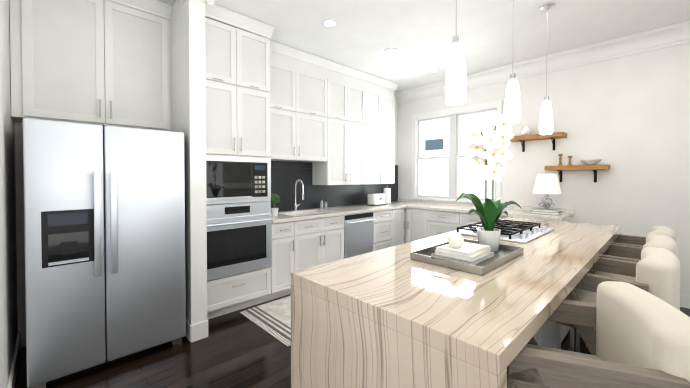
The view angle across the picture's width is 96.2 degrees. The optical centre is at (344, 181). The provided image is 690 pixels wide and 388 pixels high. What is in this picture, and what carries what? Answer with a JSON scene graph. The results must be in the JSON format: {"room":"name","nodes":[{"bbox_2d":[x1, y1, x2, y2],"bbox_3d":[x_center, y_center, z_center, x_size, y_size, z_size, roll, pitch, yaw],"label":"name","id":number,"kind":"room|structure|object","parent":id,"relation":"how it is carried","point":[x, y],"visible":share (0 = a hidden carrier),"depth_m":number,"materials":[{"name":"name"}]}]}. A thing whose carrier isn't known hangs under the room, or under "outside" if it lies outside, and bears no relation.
{"room":"kitchen","nodes":[
{"label":"kitchen","id":0,"kind":"room"},
{"bbox_2d":[0,0,17,387],"bbox_3d":[-1.912,-0.129,1.630,0.120,2.970,2.200,-1,1,-44],"label":"wall","id":1,"kind":"structure","parent":0,"point":[8,298],"depth_m":1.96,"materials":[{"name":"paint"}]},
{"bbox_2d":[7,330,20,387],"bbox_3d":[-1.861,1.282,1.699,0.014,0.145,2.198,-1,1,-44],"label":"baseboard","id":2,"kind":"structure","parent":1,"relation":"attached to","point":[13,370],"depth_m":2.12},
{"bbox_2d":[9,0,172,130],"bbox_3d":[-2.131,-1.051,2.685,1.037,1.151,0.347,-1,1,-44],"label":"upper cabinet","id":3,"kind":"object","parent":1,"relation":"attached to","point":[100,62],"depth_m":2.53,"materials":[{"name":"white wood"}]},
{"bbox_2d":[14,95,397,347],"bbox_3d":[-0.843,-0.170,4.258,5.300,2.970,0.120,-1,1,-44],"label":"wall","id":4,"kind":"structure","parent":0,"point":[20,239],"depth_m":2.49,"materials":[{"name":"paint"}]},
{"bbox_2d":[273,41,300,111],"bbox_3d":[-0.906,-1.257,3.854,0.572,0.776,0.347,-1,1,-44],"label":"upper cabinet","id":5,"kind":"object","parent":0,"relation":"attached to","point":[286,60],"depth_m":3.80,"materials":[{"name":"white wood"}]},
{"bbox_2d":[273,108,328,163],"bbox_3d":[-0.737,-0.603,4.026,1.040,0.662,0.347,-1,1,-44],"label":"upper cabinet","id":6,"kind":"object","parent":0,"relation":"attached to","point":[297,139],"depth_m":3.97,"materials":[{"name":"white wood"}]},
{"bbox_2d":[301,52,332,119],"bbox_3d":[-0.549,-1.262,4.195,0.624,0.776,0.347,-1,1,-44],"label":"upper cabinet","id":7,"kind":"object","parent":0,"relation":"attached to","point":[316,72],"depth_m":4.12,"materials":[{"name":"white wood"}]},
{"bbox_2d":[309,120,368,187],"bbox_3d":[-0.087,-0.447,4.651,0.874,0.992,0.347,-1,1,-44],"label":"upper cabinet","id":8,"kind":"object","parent":0,"relation":"attached to","point":[348,164],"depth_m":4.51,"materials":[{"name":"white wood"}]},
{"bbox_2d":[333,64,352,123],"bbox_3d":[-0.224,-1.267,4.506,0.484,0.776,0.347,-1,1,-44],"label":"upper cabinet","id":9,"kind":"object","parent":0,"relation":"attached to","point":[342,76],"depth_m":4.46,"materials":[{"name":"white wood"}]},
{"bbox_2d":[15,294,689,387],"bbox_3d":[0.031,1.392,1.243,8.240,0.060,5.720,-1,1,-44],"label":"floor","id":10,"kind":"structure","parent":0,"point":[236,349],"depth_m":2.28,"materials":[{"name":"brown wood"}]},
{"bbox_2d":[23,118,185,387],"bbox_3d":[-1.909,0.470,2.504,0.920,1.745,0.895,-1,1,-44],"label":"fridge","id":11,"kind":"object","parent":10,"relation":"on","point":[104,222],"visible":1,"depth_m":2.15,"materials":[{"name":"grey metal"}]},
{"bbox_2d":[173,0,272,331],"bbox_3d":[-1.282,-0.153,3.301,0.760,2.966,0.651,-1,1,-44],"label":"tall cabinet","id":12,"kind":"object","parent":10,"relation":"on","point":[257,120],"depth_m":2.99,"materials":[{"name":"white wood"}]},
{"bbox_2d":[240,296,290,345],"bbox_3d":[0.034,1.320,3.598,2.220,0.008,0.880,-1,1,-44],"label":"rug","id":13,"kind":"object","parent":10,"relation":"on","point":[274,316],"visible":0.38,"depth_m":3.03,"materials":[{"name":"white fabric"}]},
{"bbox_2d":[273,220,300,298],"bbox_3d":[-0.885,0.886,3.710,0.357,0.875,0.632,-1,1,-44],"label":"base cabinet","id":14,"kind":"object","parent":10,"relation":"on","point":[286,237],"depth_m":3.50,"materials":[{"name":"white wood"}]},
{"bbox_2d":[285,212,344,269],"bbox_3d":[-0.532,0.881,4.048,0.849,0.875,0.632,-1,1,-44],"label":"base cabinet","id":15,"kind":"object","parent":10,"relation":"on","point":[323,240],"depth_m":3.86,"materials":[{"name":"white wood"}]},
{"bbox_2d":[273,204,404,223],"bbox_3d":[-0.120,0.417,4.421,2.453,0.039,0.652,-1,1,-44],"label":"countertop","id":16,"kind":"structure","parent":15,"relation":"on","point":[342,209],"depth_m":4.29,"materials":[{"name":"beige stone"}]},
{"bbox_2d":[270,193,279,215],"bbox_3d":[-0.841,0.273,3.685,0.125,0.269,0.133,-1,1,-44],"label":"topiary plant","id":17,"kind":"object","parent":16,"relation":"on","point":[274,200],"visible":0.9,"depth_m":3.65,"materials":[{"name":"green plant"}]},
{"bbox_2d":[293,179,303,210],"bbox_3d":[-0.605,0.186,4.196,0.108,0.430,0.217,-1,1,-44],"label":"faucet","id":18,"kind":"object","parent":16,"relation":"on","point":[295,204],"depth_m":4.20,"materials":[{"name":"silver metal"}]},
{"bbox_2d":[320,199,326,208],"bbox_3d":[-0.311,0.323,4.549,0.128,0.142,0.054,-1,1,-44],"label":"soap bottles","id":19,"kind":"object","parent":16,"relation":"on","point":[321,204],"visible":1,"depth_m":4.51,"materials":[{"name":"white"}]},
{"bbox_2d":[367,193,384,205],"bbox_3d":[0.517,0.291,5.058,0.280,0.190,0.185,-1,1,-44],"label":"toaster","id":20,"kind":"object","parent":16,"relation":"on","point":[375,199],"visible":1,"depth_m":4.98,"materials":[{"name":"white plastic"}]},
{"bbox_2d":[383,186,390,203],"bbox_3d":[0.714,0.225,5.256,0.150,0.317,0.150,-1,1,-44],"label":"paper towel holder","id":21,"kind":"object","parent":16,"relation":"on","point":[387,192],"visible":0.92,"depth_m":5.21,"materials":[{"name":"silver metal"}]},
{"bbox_2d":[345,212,376,257],"bbox_3d":[-0.035,0.873,4.524,0.645,0.875,0.632,-1,1,-44],"label":"dishwasher","id":22,"kind":"object","parent":10,"relation":"on","point":[359,228],"depth_m":4.31,"materials":[{"name":"silver metal"}]},
{"bbox_2d":[373,208,396,250],"bbox_3d":[0.382,0.867,4.922,0.509,0.875,0.632,-1,1,-44],"label":"base cabinet","id":23,"kind":"object","parent":10,"relation":"on","point":[385,234],"depth_m":4.73,"materials":[{"name":"white wood"}]},
{"bbox_2d":[397,208,404,244],"bbox_3d":[0.651,0.863,5.180,0.350,0.875,0.632,-1,1,-44],"label":"base cabinet","id":24,"kind":"object","parent":10,"relation":"on","point":[400,211],"depth_m":5.00,"materials":[{"name":"white wood"}]},
{"bbox_2d":[409,208,428,241],"bbox_3d":[1.369,0.864,5.136,0.627,0.875,0.367,-1,1,-44],"label":"base cabinet","id":25,"kind":"object","parent":10,"relation":"on","point":[418,217],"depth_m":4.90,"materials":[{"name":"white wood"}]},
{"bbox_2d":[429,212,464,236],"bbox_3d":[1.675,0.869,4.816,0.627,0.875,0.634,-1,1,-44],"label":"base cabinet","id":26,"kind":"object","parent":10,"relation":"on","point":[439,222],"depth_m":4.57,"materials":[{"name":"white wood"}]},
{"bbox_2d":[391,200,572,219],"bbox_3d":[1.733,0.412,4.730,0.652,0.039,2.768,-1,1,-44],"label":"countertop","id":27,"kind":"structure","parent":26,"relation":"on","point":[524,212],"depth_m":4.42,"materials":[{"name":"beige stone"}]},
{"bbox_2d":[531,208,562,214],"bbox_3d":[2.552,0.379,3.916,0.221,0.052,0.300,-1,1,-44],"label":"books","id":28,"kind":"object","parent":27,"relation":"on","point":[549,212],"visible":1,"depth_m":3.84,"materials":[{"name":"grey paper"}]},
{"bbox_2d":[533,174,561,209],"bbox_3d":[2.552,0.127,3.912,0.310,0.450,0.310,-1,1,-44],"label":"table lamp","id":29,"kind":"object","parent":28,"relation":"on","point":[546,184],"visible":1,"depth_m":3.83,"materials":[{"name":"white fabric"}]},
{"bbox_2d":[291,217,620,387],"bbox_3d":[1.158,0.863,2.227,3.040,0.968,0.996,-1,1,-44],"label":"kitchen island","id":30,"kind":"object","parent":10,"relation":"on","point":[394,317],"visible":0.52,"depth_m":1.26,"materials":[{"name":"beige stone"}]},
{"bbox_2d":[410,239,522,274],"bbox_3d":[0.723,0.411,1.807,0.661,0.052,0.400,-1,1,-44],"label":"serving tray","id":31,"kind":"object","parent":30,"relation":"on","point":[503,254],"visible":0.67,"depth_m":1.67,"materials":[{"name":"silver metal"}]},
{"bbox_2d":[431,242,494,264],"bbox_3d":[0.672,0.400,1.758,0.300,0.061,0.230,-1,1,-44],"label":"books","id":32,"kind":"object","parent":31,"relation":"on","point":[469,253],"visible":0.81,"depth_m":1.69,"materials":[{"name":"grey paper"}]},
{"bbox_2d":[448,232,463,247],"bbox_3d":[0.622,0.328,1.737,0.085,0.090,0.086,-1,1,-44],"label":"candle","id":33,"kind":"object","parent":32,"relation":"on","point":[455,240],"visible":1,"depth_m":1.71,"materials":[{"name":"white wax"}]},
{"bbox_2d":[455,114,521,251],"bbox_3d":[0.877,-0.002,1.926,0.357,0.859,0.390,-1,1,-44],"label":"orchid plant","id":34,"kind":"object","parent":31,"relation":"on","point":[484,142],"visible":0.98,"depth_m":1.89,"materials":[{"name":"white plant"}]},
{"bbox_2d":[454,219,553,242],"bbox_3d":[1.352,0.399,2.610,0.780,0.052,0.530,-1,1,-44],"label":"cooktop","id":35,"kind":"object","parent":30,"relation":"in","point":[520,232],"depth_m":2.50,"materials":[{"name":"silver metal"}]},
{"bbox_2d":[465,212,520,227],"bbox_3d":[2.172,0.877,4.297,0.627,0.875,0.917,-1,1,-44],"label":"base cabinet","id":36,"kind":"object","parent":10,"relation":"on","point":[472,217],"depth_m":4.26,"materials":[{"name":"white wood"}]},
{"bbox_2d":[555,216,572,221],"bbox_3d":[2.551,0.883,3.901,0.627,0.875,0.406,-1,1,-44],"label":"base cabinet","id":37,"kind":"object","parent":10,"relation":"on","point":[570,217],"depth_m":3.82,"materials":[{"name":"white wood"}]},
{"bbox_2d":[507,281,689,387],"bbox_3d":[0.846,0.882,1.100,0.540,0.965,0.540,0,1,21],"label":"bar stool","id":38,"kind":"object","parent":10,"relation":"on","point":[642,338],"visible":0.69,"depth_m":0.93,"materials":[{"name":"beige fabric"}]},
{"bbox_2d":[556,247,680,354],"bbox_3d":[1.564,0.871,1.802,0.540,0.965,0.540,-1,1,-44],"label":"bar stool","id":39,"kind":"object","parent":10,"relation":"on","point":[654,271],"visible":0.35,"depth_m":1.65,"materials":[{"name":"beige fabric"}]},
{"bbox_2d":[576,234,677,352],"bbox_3d":[1.983,0.865,2.203,0.540,0.965,0.540,-1,1,-44],"label":"bar stool","id":40,"kind":"object","parent":10,"relation":"on","point":[621,252],"visible":0.17,"depth_m":2.23,"materials":[{"name":"beige fabric"}]},
{"bbox_2d":[603,226,676,259],"bbox_3d":[2.402,0.858,2.604,0.540,0.965,0.540,-1,1,-44],"label":"bar stool","id":41,"kind":"object","parent":10,"relation":"on","point":[634,241],"visible":0.12,"depth_m":2.58,"materials":[{"name":"beige fabric"}]},
{"bbox_2d":[353,68,368,123],"bbox_3d":[0.050,-1.271,4.769,0.484,0.776,0.347,-1,1,-44],"label":"upper cabinet","id":42,"kind":"object","parent":0,"relation":"attached to","point":[360,79],"depth_m":4.72,"materials":[{"name":"white wood"}]},
{"bbox_2d":[369,76,384,127],"bbox_3d":[0.325,-1.275,5.032,0.484,0.776,0.347,-1,1,-44],"label":"upper cabinet","id":43,"kind":"object","parent":0,"relation":"attached to","point":[376,85],"depth_m":4.98,"materials":[{"name":"white wood"}]},
{"bbox_2d":[369,128,396,183],"bbox_3d":[0.442,-0.455,5.156,0.817,0.992,0.347,-1,1,-44],"label":"upper cabinet","id":44,"kind":"object","parent":0,"relation":"attached to","point":[382,167],"depth_m":5.08,"materials":[{"name":"white wood"}]},
{"bbox_2d":[385,80,396,131],"bbox_3d":[0.581,-1.279,5.276,0.432,0.776,0.347,-1,1,-44],"label":"upper cabinet","id":45,"kind":"object","parent":0,"relation":"attached to","point":[390,87],"depth_m":5.21,"materials":[{"name":"white wood"}]},
{"bbox_2d":[120,0,689,91],"bbox_3d":[0.031,-1.637,1.196,8.240,0.060,5.720,-1,1,-44],"label":"ceiling","id":46,"kind":"structure","parent":0,"point":[362,35],"depth_m":3.30,"materials":[{"name":"paint"}]},
{"bbox_2d":[321,18,337,26],"bbox_3d":[-0.158,-1.632,3.188,0.168,0.011,0.168,1,1,37],"label":"recessed light","id":47,"kind":"object","parent":46,"relation":"in","point":[328,22],"depth_m":3.18,"materials":[{"name":"white"}]},
{"bbox_2d":[384,48,397,53],"bbox_3d":[0.579,-1.643,3.893,0.168,0.011,0.168,1,1,37],"label":"recessed light","id":48,"kind":"object","parent":46,"relation":"in","point":[389,50],"depth_m":3.89,"materials":[{"name":"white"}]},
{"bbox_2d":[445,0,466,104],"bbox_3d":[0.600,-1.019,1.667,0.120,1.188,0.120,-1,1,-44],"label":"pendant light","id":49,"kind":"object","parent":46,"relation":"hanging from","point":[455,86],"visible":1,"depth_m":1.64,"materials":[{"name":"white glass"}]},
{"bbox_2d":[504,0,520,122],"bbox_3d":[1.236,-1.028,2.275,0.120,1.188,0.120,-1,1,-44],"label":"pendant light","id":50,"kind":"object","parent":46,"relation":"hanging from","point":[512,107],"visible":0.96,"depth_m":2.24,"materials":[{"name":"white glass"}]},
{"bbox_2d":[539,3,554,134],"bbox_3d":[1.893,-1.038,2.904,0.120,1.188,0.120,-1,1,-44],"label":"pendant light","id":51,"kind":"object","parent":46,"relation":"hanging from","point":[546,122],"visible":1,"depth_m":2.88,"materials":[{"name":"white glass"}]},
{"bbox_2d":[398,43,689,293],"bbox_3d":[2.999,-0.166,3.976,0.140,2.970,5.600,-1,1,-44],"label":"wall","id":52,"kind":"structure","parent":0,"point":[626,119],"depth_m":3.69,"materials":[{"name":"paint"}]},
{"bbox_2d":[410,100,502,202],"bbox_3d":[1.801,-0.439,5.158,0.150,1.540,1.600,-1,1,-44],"label":"window","id":53,"kind":"structure","parent":52,"relation":"in","point":[441,163],"depth_m":5.25,"materials":[{"name":"glass"}]},
{"bbox_2d":[510,132,566,151],"bbox_3d":[2.571,-0.519,4.162,0.207,0.210,0.650,-1,1,-44],"label":"wall shelf","id":54,"kind":"object","parent":52,"relation":"attached to","point":[553,136],"visible":0.94,"depth_m":4.09,"materials":[{"name":"brown wood"}]},
{"bbox_2d":[521,126,530,134],"bbox_3d":[2.482,-0.694,4.247,0.122,0.135,0.124,-1,1,-44],"label":"decorative vase","id":55,"kind":"object","parent":54,"relation":"on","point":[525,130],"visible":0.88,"depth_m":4.21,"materials":[{"name":"white ceramic"}]},
{"bbox_2d":[394,20,689,103],"bbox_3d":[2.900,-1.552,3.859,0.130,0.190,5.600,-1,1,-44],"label":"crown molding","id":56,"kind":"structure","parent":52,"relation":"attached to","point":[659,38],"depth_m":3.89,"materials":[{"name":"white paint"}]},
{"bbox_2d":[545,165,609,181],"bbox_3d":[2.875,-0.094,3.851,0.207,0.210,0.630,-1,1,-44],"label":"wall shelf","id":57,"kind":"object","parent":52,"relation":"attached to","point":[594,168],"visible":1,"depth_m":3.78,"materials":[{"name":"brown wood"}]},
{"bbox_2d":[558,154,562,165],"bbox_3d":[2.765,-0.277,3.972,0.058,0.150,0.058,1,1,31],"label":"candlestick","id":58,"kind":"object","parent":57,"relation":"on","point":[560,159],"depth_m":3.96,"materials":[{"name":"brown wood"}]},
{"bbox_2d":[581,159,601,164],"bbox_3d":[2.980,-0.231,3.749,0.210,0.065,0.210,-1,1,-44],"label":"decorative bowl","id":59,"kind":"object","parent":57,"relation":"on","point":[591,161],"visible":0.88,"depth_m":3.69,"materials":[{"name":"white ceramic"}]},
{"bbox_2d":[680,293,689,308],"bbox_3d":[3.909,1.263,2.932,0.014,0.145,2.800,-1,1,-44],"label":"baseboard","id":60,"kind":"structure","parent":52,"relation":"attached to","point":[684,300],"depth_m":3.26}
]}

